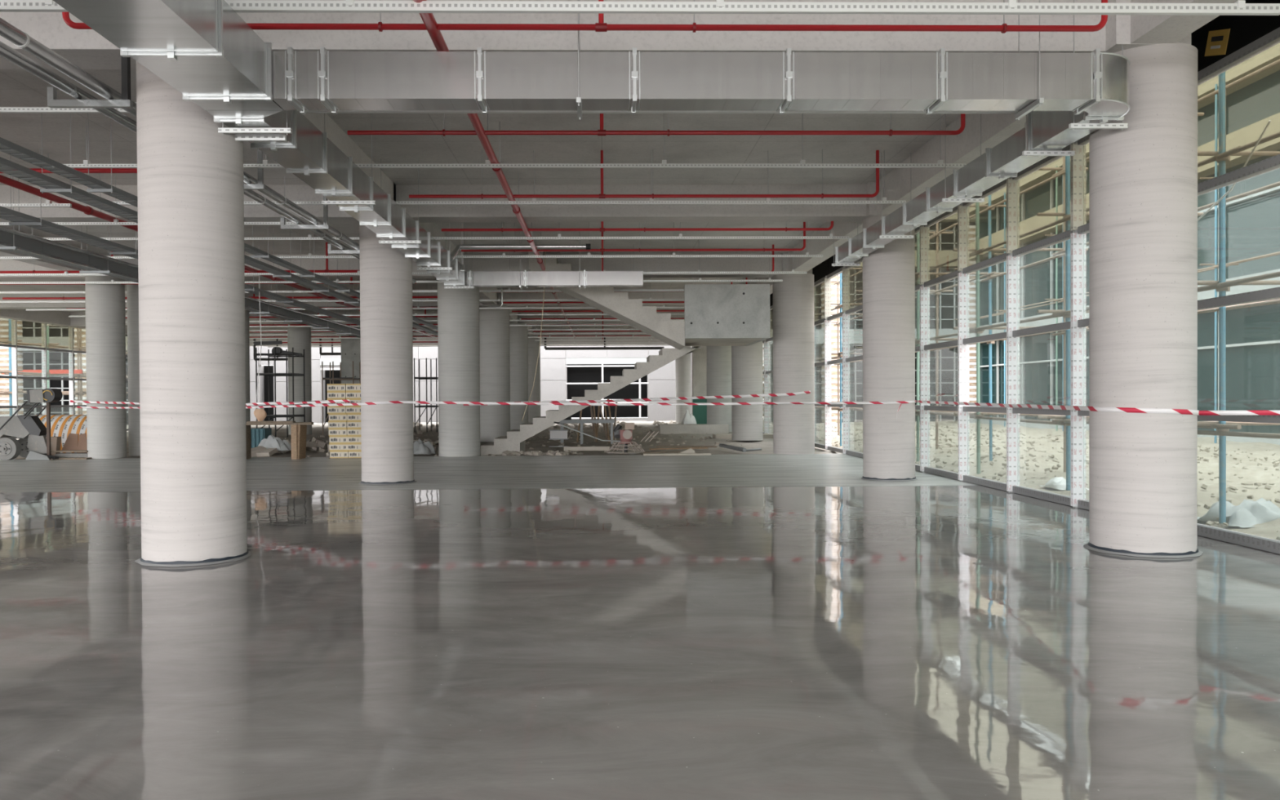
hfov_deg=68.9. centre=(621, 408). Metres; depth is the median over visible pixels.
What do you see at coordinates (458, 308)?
concrete column
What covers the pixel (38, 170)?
pipe
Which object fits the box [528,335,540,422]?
concrete column
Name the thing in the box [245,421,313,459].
workbench
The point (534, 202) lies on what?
rail
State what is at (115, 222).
rail
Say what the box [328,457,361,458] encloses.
pallet
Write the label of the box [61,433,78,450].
cardboard box
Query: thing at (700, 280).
rail
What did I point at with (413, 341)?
branch
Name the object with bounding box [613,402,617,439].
prop
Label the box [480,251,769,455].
staircase
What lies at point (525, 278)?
ventilation duct
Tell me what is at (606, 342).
pipe
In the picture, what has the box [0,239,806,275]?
rail
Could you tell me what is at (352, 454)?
carton
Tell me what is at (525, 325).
pipe
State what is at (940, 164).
pipe
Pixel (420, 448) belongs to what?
plastic sheet
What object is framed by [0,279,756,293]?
rail
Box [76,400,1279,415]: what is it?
tape
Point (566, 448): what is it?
plank
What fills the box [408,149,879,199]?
pipe
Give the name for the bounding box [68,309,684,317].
pipe
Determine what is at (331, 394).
carton
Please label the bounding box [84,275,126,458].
concrete column
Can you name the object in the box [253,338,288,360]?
pipe
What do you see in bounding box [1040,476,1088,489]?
plastic sheet
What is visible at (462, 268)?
pipe
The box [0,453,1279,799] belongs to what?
floor
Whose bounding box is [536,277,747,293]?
branch
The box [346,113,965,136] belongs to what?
pipe
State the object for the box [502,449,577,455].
debris
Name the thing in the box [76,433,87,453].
cardboard box
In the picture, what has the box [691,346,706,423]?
concrete pier
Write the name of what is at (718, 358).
concrete column
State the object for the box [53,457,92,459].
plank
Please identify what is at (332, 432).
carton
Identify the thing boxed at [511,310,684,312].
pipe
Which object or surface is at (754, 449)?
pipe
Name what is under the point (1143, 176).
concrete column
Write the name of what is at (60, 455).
pallet
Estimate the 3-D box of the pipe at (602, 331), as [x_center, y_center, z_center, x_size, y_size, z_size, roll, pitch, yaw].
[-0.419,-4.114,45.459,7.826,0.794,0.081,0,1,-1]
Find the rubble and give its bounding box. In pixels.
[768,425,1279,540]
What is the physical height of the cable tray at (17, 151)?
1.160 m
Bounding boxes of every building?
[249,344,692,422]
[762,212,976,423]
[968,43,1279,444]
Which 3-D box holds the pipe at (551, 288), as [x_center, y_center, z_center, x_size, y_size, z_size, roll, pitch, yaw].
[-2.297,-4.021,38.723,0.117,0.812,22.605,0,1,-1]
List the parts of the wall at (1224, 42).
sill rail, sill rail, sill rail, sill rail, sill rail, sill rail, sill rail, sill rail, sill rail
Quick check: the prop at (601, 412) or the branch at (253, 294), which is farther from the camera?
the prop at (601, 412)
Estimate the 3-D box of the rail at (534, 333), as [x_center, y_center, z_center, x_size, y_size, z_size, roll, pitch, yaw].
[-8.487,-4.035,45.618,24.900,0.869,0.060,0,1,-1]
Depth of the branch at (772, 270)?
24.37 m
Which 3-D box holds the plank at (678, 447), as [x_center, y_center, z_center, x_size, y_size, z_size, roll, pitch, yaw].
[1.711,1.218,28.205,1.825,0.040,0.160,-1,1,-17]
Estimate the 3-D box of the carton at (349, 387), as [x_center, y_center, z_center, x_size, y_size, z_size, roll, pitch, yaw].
[-7.170,-0.563,25.435,0.485,0.199,0.806,0,1,-1]
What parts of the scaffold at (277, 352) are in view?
hoist arm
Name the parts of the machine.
handle, head frame, handle, post, panel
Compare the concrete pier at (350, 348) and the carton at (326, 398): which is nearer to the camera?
the carton at (326, 398)
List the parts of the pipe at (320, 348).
post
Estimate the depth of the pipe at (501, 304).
27.37 m
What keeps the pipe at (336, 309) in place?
hanging from the ceiling
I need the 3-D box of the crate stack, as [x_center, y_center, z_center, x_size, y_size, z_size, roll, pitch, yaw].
[-11.244,0.984,28.573,0.800,0.740,0.640,0,1,-1]
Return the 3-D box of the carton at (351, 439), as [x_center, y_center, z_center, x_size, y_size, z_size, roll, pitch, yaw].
[-7.127,0.830,25.425,0.485,0.199,0.806,0,1,-1]
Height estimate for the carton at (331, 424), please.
0.199 m
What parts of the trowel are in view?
fuel tank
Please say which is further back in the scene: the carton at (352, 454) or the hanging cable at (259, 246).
the carton at (352, 454)
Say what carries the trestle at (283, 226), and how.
hanging from the ceiling
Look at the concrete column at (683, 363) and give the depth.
58.24 m
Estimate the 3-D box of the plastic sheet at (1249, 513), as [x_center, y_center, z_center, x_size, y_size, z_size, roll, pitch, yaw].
[8.094,1.322,12.063,1.074,0.330,1.090,0,1,-1]
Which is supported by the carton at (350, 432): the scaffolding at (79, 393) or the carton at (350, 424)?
the carton at (350, 424)
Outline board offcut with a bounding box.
[680,448,695,453]
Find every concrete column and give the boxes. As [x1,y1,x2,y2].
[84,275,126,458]
[126,284,140,455]
[134,61,251,567]
[244,310,250,422]
[287,327,311,435]
[358,222,416,484]
[437,280,479,456]
[479,304,510,442]
[509,323,528,430]
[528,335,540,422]
[675,346,691,422]
[706,346,731,431]
[731,341,763,440]
[772,273,814,454]
[861,214,917,480]
[1083,42,1203,558]
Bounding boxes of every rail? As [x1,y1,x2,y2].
[0,102,1018,113]
[0,152,71,207]
[0,176,297,225]
[0,222,822,258]
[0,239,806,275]
[0,251,782,284]
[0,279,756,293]
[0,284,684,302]
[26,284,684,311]
[31,222,848,240]
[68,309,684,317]
[112,150,906,204]
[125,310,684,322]
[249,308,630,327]
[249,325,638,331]
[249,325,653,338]
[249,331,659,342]
[249,332,646,335]
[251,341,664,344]
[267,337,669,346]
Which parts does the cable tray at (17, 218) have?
rod, rod, rail, rail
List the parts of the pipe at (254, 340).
post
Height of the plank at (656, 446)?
0.040 m
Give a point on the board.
(52, 371)
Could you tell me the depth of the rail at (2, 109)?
10.26 m
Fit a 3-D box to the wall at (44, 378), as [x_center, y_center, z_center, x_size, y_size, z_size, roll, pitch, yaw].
[-25.680,-1.381,41.481,0.275,5.300,34.000,0,1,-1]
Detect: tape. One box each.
[70,399,350,405]
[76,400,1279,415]
[463,391,810,405]
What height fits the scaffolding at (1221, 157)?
7.650 m
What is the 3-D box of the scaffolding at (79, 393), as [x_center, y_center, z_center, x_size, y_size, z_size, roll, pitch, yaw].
[-30.039,-2.731,45.880,2.800,8.050,21.801,0,1,-1]
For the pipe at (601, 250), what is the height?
0.794 m
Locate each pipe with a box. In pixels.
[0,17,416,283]
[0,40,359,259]
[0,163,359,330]
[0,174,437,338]
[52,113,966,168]
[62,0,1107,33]
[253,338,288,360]
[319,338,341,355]
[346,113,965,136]
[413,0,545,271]
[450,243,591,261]
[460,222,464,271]
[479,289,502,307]
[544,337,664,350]
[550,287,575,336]
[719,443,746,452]
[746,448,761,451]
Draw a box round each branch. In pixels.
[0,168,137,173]
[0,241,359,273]
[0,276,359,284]
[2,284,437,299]
[66,293,437,308]
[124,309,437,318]
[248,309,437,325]
[249,328,437,332]
[249,336,437,337]
[282,341,437,342]
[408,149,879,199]
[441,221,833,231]
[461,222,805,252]
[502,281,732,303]
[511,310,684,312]
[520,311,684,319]
[526,320,604,324]
[528,244,773,271]
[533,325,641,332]
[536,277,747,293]
[537,332,651,336]
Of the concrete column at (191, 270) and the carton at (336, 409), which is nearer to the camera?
the concrete column at (191, 270)
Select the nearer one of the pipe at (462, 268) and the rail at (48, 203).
the rail at (48, 203)
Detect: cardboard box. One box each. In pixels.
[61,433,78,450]
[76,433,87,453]
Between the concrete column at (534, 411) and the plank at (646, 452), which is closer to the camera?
the plank at (646, 452)
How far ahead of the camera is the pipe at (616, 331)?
50.90 m
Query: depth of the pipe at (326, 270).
23.65 m
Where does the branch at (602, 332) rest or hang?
hanging from the ceiling
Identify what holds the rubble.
on the ground
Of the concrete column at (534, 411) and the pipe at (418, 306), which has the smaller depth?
the pipe at (418, 306)
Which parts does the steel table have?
leg, leg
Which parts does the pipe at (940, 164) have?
rod, rod, rod, rod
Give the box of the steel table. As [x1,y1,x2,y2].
[559,418,614,444]
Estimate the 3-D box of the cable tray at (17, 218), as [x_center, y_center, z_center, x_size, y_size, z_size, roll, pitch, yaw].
[-9.673,-3.630,26.273,0.510,1.240,37.000,0,1,-1]
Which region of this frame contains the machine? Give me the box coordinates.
[0,388,62,460]
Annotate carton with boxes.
[326,398,346,406]
[327,383,346,391]
[327,391,346,398]
[327,405,346,413]
[328,413,346,421]
[328,421,346,428]
[328,428,346,435]
[328,435,347,443]
[328,443,346,450]
[329,450,348,457]
[345,391,360,398]
[346,383,360,391]
[346,398,360,403]
[346,405,360,413]
[346,413,360,421]
[346,421,360,428]
[346,428,360,435]
[346,443,361,450]
[347,435,360,443]
[348,450,361,457]
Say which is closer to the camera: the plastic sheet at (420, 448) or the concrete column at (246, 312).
the plastic sheet at (420, 448)
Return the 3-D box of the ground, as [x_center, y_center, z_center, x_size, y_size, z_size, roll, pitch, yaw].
[14.834,1.241,30.319,17.140,0.447,84.000,0,1,-1]
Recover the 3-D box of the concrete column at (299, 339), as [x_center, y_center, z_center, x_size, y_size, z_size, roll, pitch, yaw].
[-14.766,-1.309,42.776,1.021,5.010,1.021,0,1,-1]
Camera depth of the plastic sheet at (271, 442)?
27.28 m
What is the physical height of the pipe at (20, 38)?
0.136 m
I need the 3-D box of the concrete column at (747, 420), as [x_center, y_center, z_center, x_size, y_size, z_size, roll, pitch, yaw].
[4.658,-1.326,34.763,1.150,5.010,1.150,0,1,-14]
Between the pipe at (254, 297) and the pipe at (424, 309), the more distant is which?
the pipe at (424, 309)
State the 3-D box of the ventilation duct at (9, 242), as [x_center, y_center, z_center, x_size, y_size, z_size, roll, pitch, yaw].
[-10.722,-3.498,25.000,0.600,1.465,34.494,0,1,-1]
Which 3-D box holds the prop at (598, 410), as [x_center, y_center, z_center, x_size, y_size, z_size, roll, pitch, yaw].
[-0.879,0.432,34.246,0.276,1.674,0.070,-1,1,-44]
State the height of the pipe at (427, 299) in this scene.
0.869 m
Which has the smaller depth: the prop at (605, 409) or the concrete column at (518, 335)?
the prop at (605, 409)
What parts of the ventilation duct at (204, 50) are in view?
hanger rail, hanger rail, hanger rail, rod, rod, hanger rail, rod, hanger rail, rod, hanger rail, rod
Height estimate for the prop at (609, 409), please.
1.627 m
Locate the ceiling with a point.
(86, 49)
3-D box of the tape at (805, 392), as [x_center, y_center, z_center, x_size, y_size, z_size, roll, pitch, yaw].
[0.444,-0.280,25.703,9.597,0.359,0.134,0,1,-2]
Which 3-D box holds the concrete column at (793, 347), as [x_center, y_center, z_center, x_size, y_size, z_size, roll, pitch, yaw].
[4.847,-1.234,26.366,1.150,5.010,1.150,-1,1,-19]
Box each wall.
[0,319,128,439]
[762,0,1279,554]
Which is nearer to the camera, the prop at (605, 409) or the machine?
the machine
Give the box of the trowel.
[553,422,658,453]
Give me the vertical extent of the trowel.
0.915 m
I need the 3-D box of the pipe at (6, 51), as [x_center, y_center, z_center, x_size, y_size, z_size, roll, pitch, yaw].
[-5.416,-3.131,13.361,0.121,0.121,21.000,0,1,-1]
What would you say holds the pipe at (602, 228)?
hanging from the ceiling
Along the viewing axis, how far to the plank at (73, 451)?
25.58 m
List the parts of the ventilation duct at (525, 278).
rod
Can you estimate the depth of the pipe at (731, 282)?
31.71 m
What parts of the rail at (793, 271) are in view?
rod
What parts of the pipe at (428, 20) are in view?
rod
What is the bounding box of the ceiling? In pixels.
[0,0,1238,346]
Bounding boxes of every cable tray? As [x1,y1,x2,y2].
[0,0,1279,15]
[0,113,437,329]
[0,113,437,335]
[0,147,416,339]
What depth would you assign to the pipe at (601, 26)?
8.20 m
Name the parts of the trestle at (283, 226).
post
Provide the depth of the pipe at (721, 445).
27.49 m
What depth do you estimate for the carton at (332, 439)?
25.03 m
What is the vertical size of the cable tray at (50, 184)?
1.160 m
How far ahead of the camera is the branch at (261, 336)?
48.62 m
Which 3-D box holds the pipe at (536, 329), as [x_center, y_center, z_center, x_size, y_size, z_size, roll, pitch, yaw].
[-8.435,-4.006,43.018,24.900,0.869,0.060,0,1,-1]
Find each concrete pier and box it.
[340,335,360,383]
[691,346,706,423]
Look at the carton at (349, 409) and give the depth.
25.04 m
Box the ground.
[763,420,1279,539]
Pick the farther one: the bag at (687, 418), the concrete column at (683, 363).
the concrete column at (683, 363)
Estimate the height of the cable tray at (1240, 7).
0.869 m
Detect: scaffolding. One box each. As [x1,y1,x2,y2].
[0,319,128,416]
[815,58,1279,523]
[954,84,1279,443]
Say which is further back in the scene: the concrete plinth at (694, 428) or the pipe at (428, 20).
the concrete plinth at (694, 428)
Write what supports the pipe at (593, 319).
hanging from the ceiling
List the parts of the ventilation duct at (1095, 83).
rod, hanger rail, rod, rod, hanger rail, rod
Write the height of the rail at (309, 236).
0.869 m
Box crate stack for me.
[250,427,271,448]
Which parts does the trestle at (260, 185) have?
post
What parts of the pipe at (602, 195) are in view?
rod, rod, rod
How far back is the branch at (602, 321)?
41.40 m
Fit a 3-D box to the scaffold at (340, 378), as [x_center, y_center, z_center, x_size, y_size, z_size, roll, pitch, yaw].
[-12.716,-0.435,42.340,1.420,3.350,1.278,0,1,-1]
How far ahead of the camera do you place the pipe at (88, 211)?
15.95 m
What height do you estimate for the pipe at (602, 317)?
0.794 m
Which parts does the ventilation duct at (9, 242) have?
hanger rail, rod, hanger rail, hanger rail, hanger rail, hanger rail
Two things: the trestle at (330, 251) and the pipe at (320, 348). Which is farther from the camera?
the pipe at (320, 348)
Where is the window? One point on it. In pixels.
(30, 332)
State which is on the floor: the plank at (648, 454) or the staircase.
the plank at (648, 454)
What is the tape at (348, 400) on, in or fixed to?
attached to the tape at (1271, 412)
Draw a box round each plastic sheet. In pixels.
[25,450,49,460]
[257,435,291,451]
[413,438,435,454]
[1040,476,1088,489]
[1196,497,1279,528]
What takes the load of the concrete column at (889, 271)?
on the floor
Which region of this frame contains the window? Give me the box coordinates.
[0,317,128,425]
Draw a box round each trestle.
[47,56,133,108]
[243,148,265,189]
[280,195,328,229]
[328,244,359,253]
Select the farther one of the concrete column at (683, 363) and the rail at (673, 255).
the concrete column at (683, 363)
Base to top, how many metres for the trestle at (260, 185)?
1.130 m
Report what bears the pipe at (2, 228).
hanging from the ceiling
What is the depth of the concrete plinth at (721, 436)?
36.73 m
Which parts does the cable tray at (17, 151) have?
rod, rod, rod, rod, rod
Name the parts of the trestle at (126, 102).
post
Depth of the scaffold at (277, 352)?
37.73 m
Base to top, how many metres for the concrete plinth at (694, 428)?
0.410 m
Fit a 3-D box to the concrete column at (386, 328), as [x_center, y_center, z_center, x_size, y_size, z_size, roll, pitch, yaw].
[-4.481,-1.089,17.779,1.077,5.010,1.076,0,1,-1]
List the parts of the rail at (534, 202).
rod, rod, rod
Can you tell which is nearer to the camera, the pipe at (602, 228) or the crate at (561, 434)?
the pipe at (602, 228)
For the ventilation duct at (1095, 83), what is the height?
1.400 m
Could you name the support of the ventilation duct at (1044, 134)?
hanging from the ceiling
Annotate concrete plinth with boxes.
[657,423,728,434]
[712,433,773,439]
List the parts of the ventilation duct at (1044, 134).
rod, hanger rail, rod, hanger rail, rod, rod, hanger rail, rod, rod, hanger rail, rod, hanger rail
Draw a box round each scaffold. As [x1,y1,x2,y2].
[253,340,305,437]
[321,360,360,435]
[413,357,438,432]
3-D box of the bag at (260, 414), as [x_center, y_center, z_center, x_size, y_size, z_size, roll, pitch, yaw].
[-9.692,0.182,25.043,0.323,0.330,0.226,0,1,-1]
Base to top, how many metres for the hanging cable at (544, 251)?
4.621 m
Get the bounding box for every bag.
[253,408,266,421]
[680,408,696,424]
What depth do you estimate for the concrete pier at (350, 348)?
49.70 m
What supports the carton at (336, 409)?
on the carton at (332, 417)
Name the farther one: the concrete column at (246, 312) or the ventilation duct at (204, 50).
the concrete column at (246, 312)
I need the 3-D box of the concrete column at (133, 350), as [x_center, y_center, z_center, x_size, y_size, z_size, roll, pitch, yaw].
[-13.914,-1.143,27.241,0.900,5.010,0.900,0,1,-14]
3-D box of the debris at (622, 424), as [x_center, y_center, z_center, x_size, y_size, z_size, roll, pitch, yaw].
[-5.015,1.041,51.948,18.200,0.429,16.315,0,1,-1]
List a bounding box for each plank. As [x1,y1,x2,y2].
[50,449,88,452]
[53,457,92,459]
[564,446,609,450]
[641,451,680,453]
[643,453,711,455]
[648,447,707,449]
[656,445,716,447]
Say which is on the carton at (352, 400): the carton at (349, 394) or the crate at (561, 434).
the carton at (349, 394)
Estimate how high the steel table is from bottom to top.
0.872 m
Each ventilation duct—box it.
[0,186,359,337]
[53,0,474,288]
[271,0,1130,119]
[448,231,643,290]
[831,0,1128,266]
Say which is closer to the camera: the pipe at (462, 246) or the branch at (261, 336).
the pipe at (462, 246)
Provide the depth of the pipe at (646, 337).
56.12 m
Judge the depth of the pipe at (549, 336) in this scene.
48.29 m
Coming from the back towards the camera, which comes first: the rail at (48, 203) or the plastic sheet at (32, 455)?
the plastic sheet at (32, 455)
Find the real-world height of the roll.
1.212 m
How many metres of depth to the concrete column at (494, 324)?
34.07 m
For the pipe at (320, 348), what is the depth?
58.64 m
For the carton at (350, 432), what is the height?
0.199 m
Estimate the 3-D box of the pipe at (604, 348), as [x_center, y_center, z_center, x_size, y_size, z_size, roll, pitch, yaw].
[-1.129,-4.177,59.047,7.577,0.960,0.180,0,1,-1]
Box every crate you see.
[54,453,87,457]
[548,429,568,447]
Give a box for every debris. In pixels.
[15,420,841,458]
[251,436,438,457]
[280,431,742,457]
[413,420,680,434]
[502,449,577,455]
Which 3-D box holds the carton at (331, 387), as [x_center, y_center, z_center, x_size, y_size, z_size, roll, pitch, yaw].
[-7.671,-0.560,25.424,0.485,0.199,0.806,0,1,-1]
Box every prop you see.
[576,409,582,442]
[590,405,595,441]
[592,405,597,441]
[596,402,600,435]
[600,405,608,442]
[603,402,610,442]
[607,398,613,439]
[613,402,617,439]
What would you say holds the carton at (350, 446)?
on the carton at (352, 454)
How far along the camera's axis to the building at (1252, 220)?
33.97 m
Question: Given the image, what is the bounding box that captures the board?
[1,369,82,373]
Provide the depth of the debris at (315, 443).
28.79 m
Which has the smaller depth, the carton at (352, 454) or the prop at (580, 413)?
the carton at (352, 454)
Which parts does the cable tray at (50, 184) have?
rod, rod, rod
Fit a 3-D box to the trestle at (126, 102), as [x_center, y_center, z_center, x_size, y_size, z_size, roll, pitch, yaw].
[-5.224,-3.521,9.159,0.800,1.130,0.060,0,1,-1]
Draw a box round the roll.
[31,414,87,453]
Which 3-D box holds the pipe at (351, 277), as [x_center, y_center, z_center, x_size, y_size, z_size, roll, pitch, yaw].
[-12.642,-3.828,25.912,13.800,0.804,0.102,0,1,-1]
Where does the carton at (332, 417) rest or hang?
on the carton at (331, 424)
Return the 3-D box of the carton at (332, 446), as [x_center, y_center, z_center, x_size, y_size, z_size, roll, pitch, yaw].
[-7.620,1.032,25.442,0.485,0.199,0.806,0,1,-1]
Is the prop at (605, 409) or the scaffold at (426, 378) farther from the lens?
the scaffold at (426, 378)
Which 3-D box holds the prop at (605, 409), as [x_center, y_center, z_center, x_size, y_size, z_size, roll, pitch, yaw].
[-0.563,0.479,34.353,0.330,1.578,0.070,0,1,42]
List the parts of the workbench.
leg, leg, leg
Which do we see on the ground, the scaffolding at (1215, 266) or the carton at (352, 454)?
the scaffolding at (1215, 266)
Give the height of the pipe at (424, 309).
0.804 m
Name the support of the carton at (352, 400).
on the carton at (349, 409)
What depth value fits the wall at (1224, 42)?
15.25 m
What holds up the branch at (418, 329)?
hanging from the ceiling
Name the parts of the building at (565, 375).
wall panel, wall panel, wall panel, wall panel, wall panel, wall panel, wall panel, wall panel, wall panel, wall panel, wall panel, wall panel, wall panel, wall panel, wall panel, wall panel, wall panel, wall panel, wall panel, wall panel, wall panel, wall panel, wall panel, wall panel, wall panel, wall panel, wall panel, wall panel, wall panel, wall panel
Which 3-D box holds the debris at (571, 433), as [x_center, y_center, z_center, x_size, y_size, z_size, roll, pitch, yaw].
[-4.752,1.254,35.113,18.244,0.205,17.954,0,1,-1]
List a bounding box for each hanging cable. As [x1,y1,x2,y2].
[255,246,262,402]
[521,251,545,421]

